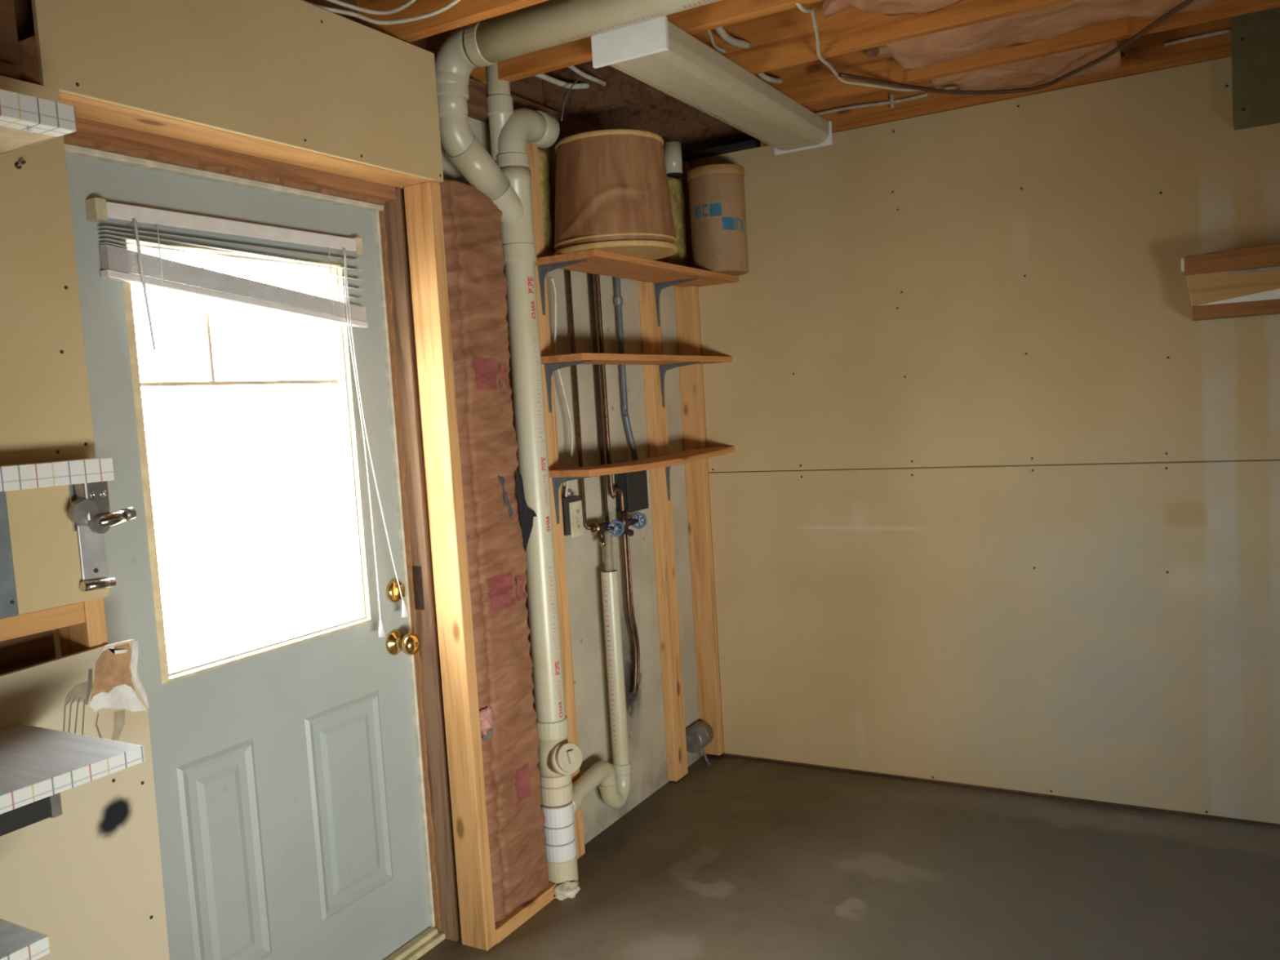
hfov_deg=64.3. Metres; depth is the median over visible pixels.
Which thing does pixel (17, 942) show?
shelf
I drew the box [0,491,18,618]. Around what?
box
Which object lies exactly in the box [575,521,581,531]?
socket
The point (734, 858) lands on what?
floor
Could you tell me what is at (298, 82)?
wall
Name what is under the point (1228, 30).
cable
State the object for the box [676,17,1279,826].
wall
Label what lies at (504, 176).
drain pipe
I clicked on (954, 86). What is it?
cable
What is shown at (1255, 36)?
electrical panel
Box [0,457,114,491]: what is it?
shelf
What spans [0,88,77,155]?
shelf
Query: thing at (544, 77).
cable
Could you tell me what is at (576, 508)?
socket
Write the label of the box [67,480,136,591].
can opener
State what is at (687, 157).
strip
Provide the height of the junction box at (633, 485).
0.145 m
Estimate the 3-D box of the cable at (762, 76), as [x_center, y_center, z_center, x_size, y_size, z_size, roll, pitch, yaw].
[0.391,-1.286,3.193,0.023,0.061,0.295,-1,5,30]
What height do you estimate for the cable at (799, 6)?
0.067 m
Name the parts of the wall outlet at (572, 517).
plate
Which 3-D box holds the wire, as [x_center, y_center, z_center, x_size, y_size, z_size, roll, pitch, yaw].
[-0.208,-1.175,3.122,0.005,0.172,0.140,-1,5,30]
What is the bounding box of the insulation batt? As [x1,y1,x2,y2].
[439,178,548,922]
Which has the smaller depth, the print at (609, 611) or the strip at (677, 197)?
the print at (609, 611)
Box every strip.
[537,148,555,256]
[657,176,688,266]
[681,139,760,161]
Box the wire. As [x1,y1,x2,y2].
[560,75,581,120]
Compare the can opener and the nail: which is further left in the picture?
the nail
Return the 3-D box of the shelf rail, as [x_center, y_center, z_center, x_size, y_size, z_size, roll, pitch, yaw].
[-1.169,0.517,0.865,0.056,0.038,1.342,-1,5,30]
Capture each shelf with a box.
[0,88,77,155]
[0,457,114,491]
[0,724,145,813]
[0,918,51,959]
[534,248,738,326]
[541,352,732,412]
[548,446,734,524]
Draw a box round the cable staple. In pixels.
[889,93,894,108]
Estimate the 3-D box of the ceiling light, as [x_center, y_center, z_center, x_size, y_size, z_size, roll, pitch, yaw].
[0.274,-1.150,3.069,0.214,0.080,1.237,-1,5,30]
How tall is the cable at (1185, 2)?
0.101 m
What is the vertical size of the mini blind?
1.026 m
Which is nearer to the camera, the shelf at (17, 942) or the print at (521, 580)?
the shelf at (17, 942)
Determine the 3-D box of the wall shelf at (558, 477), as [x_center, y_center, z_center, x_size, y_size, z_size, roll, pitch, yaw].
[0.042,0.010,3.580,0.166,0.183,1.066,-1,5,30]
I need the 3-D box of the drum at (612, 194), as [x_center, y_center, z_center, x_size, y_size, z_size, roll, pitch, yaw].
[-0.085,-0.873,3.171,0.387,0.345,0.387,-1,5,30]
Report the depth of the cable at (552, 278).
3.21 m
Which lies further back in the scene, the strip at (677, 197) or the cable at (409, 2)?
the strip at (677, 197)
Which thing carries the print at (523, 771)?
attached to the insulation batt
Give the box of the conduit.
[613,276,638,460]
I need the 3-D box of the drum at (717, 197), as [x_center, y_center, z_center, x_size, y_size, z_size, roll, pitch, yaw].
[0.294,-0.965,3.815,0.212,0.386,0.212,-1,5,30]
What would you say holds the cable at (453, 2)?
hanging from the ceiling
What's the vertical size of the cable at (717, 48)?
0.045 m
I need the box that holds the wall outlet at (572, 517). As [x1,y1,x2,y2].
[561,480,583,537]
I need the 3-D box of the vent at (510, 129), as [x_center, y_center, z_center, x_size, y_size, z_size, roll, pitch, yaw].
[-0.361,-1.117,2.968,0.103,0.425,0.192,-1,5,30]
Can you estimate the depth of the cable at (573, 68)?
3.08 m
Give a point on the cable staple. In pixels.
(891, 96)
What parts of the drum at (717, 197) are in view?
lid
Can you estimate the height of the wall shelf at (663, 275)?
0.182 m
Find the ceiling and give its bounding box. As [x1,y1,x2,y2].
[355,0,1279,137]
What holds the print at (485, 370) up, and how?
attached to the insulation batt
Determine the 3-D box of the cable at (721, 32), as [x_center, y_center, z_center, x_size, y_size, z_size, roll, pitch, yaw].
[0.234,-1.244,2.789,0.037,0.067,0.338,-1,5,25]
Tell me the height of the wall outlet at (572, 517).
0.183 m
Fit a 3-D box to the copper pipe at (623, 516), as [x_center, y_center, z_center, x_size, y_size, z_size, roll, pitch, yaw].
[-0.066,-0.169,3.567,0.162,1.885,0.052,-7,6,-42]
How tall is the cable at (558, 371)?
0.315 m
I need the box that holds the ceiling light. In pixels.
[591,15,832,155]
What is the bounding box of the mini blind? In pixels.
[84,197,408,637]
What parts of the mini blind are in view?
ladder cord, rail, ladder cord, pull cord, pull cord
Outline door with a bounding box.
[63,116,461,959]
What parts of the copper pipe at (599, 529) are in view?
spout, stem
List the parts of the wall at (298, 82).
concrete panel, plate, concrete panel, sill plate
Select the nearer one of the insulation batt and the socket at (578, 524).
the insulation batt
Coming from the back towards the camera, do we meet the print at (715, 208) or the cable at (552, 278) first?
the print at (715, 208)
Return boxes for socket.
[573,506,580,516]
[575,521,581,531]
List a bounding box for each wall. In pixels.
[0,0,724,959]
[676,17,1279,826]
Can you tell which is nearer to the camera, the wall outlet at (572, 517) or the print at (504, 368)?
the print at (504, 368)
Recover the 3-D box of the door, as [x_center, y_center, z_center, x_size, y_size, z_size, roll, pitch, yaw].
[-0.898,0.299,2.387,0.222,2.058,0.995,-1,5,30]
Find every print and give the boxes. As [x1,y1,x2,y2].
[473,358,497,390]
[486,572,515,611]
[498,363,511,388]
[515,575,528,600]
[515,764,531,803]
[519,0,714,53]
[532,338,558,658]
[603,581,617,746]
[695,205,698,218]
[709,202,721,216]
[722,217,734,230]
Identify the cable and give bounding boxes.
[302,0,461,24]
[325,0,416,14]
[534,73,589,88]
[550,277,556,355]
[556,368,573,468]
[568,65,605,85]
[706,30,727,53]
[714,26,751,49]
[757,72,783,84]
[795,3,934,91]
[813,92,928,115]
[838,0,1194,94]
[943,84,959,89]
[1164,28,1231,46]
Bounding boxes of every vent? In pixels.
[482,17,546,161]
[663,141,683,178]
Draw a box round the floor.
[417,753,1279,959]
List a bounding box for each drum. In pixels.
[554,128,677,259]
[687,163,748,275]
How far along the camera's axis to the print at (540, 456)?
2.98 m
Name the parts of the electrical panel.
door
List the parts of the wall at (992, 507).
plate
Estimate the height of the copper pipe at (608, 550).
1.499 m
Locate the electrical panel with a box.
[1231,6,1279,129]
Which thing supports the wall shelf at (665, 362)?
attached to the wall at (298, 82)
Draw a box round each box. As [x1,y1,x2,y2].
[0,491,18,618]
[613,470,648,512]
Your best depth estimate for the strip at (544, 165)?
3.20 m
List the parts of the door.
moulding, panel, moulding, panel, knob, latch plate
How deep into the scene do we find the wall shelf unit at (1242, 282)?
2.99 m
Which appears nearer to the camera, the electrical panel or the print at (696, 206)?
the electrical panel
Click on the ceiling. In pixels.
(971, 45)
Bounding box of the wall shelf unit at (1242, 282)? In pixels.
[1180,243,1279,320]
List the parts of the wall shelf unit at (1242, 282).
rail, rail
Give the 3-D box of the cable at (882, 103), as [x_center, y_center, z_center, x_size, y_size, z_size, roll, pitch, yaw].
[0.752,-1.329,3.647,0.554,0.024,0.013,-1,5,30]
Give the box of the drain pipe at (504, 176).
[434,0,721,900]
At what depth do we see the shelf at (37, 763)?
1.48 m
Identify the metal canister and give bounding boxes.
[685,720,713,765]
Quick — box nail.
[13,160,26,168]
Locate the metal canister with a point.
(699, 735)
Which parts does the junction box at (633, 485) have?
lid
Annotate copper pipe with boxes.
[565,269,624,546]
[588,273,613,572]
[595,274,647,694]
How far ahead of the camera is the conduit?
3.60 m
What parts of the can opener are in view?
mount plate, plate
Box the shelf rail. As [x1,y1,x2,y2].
[0,792,62,836]
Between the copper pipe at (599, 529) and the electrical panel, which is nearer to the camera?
the electrical panel

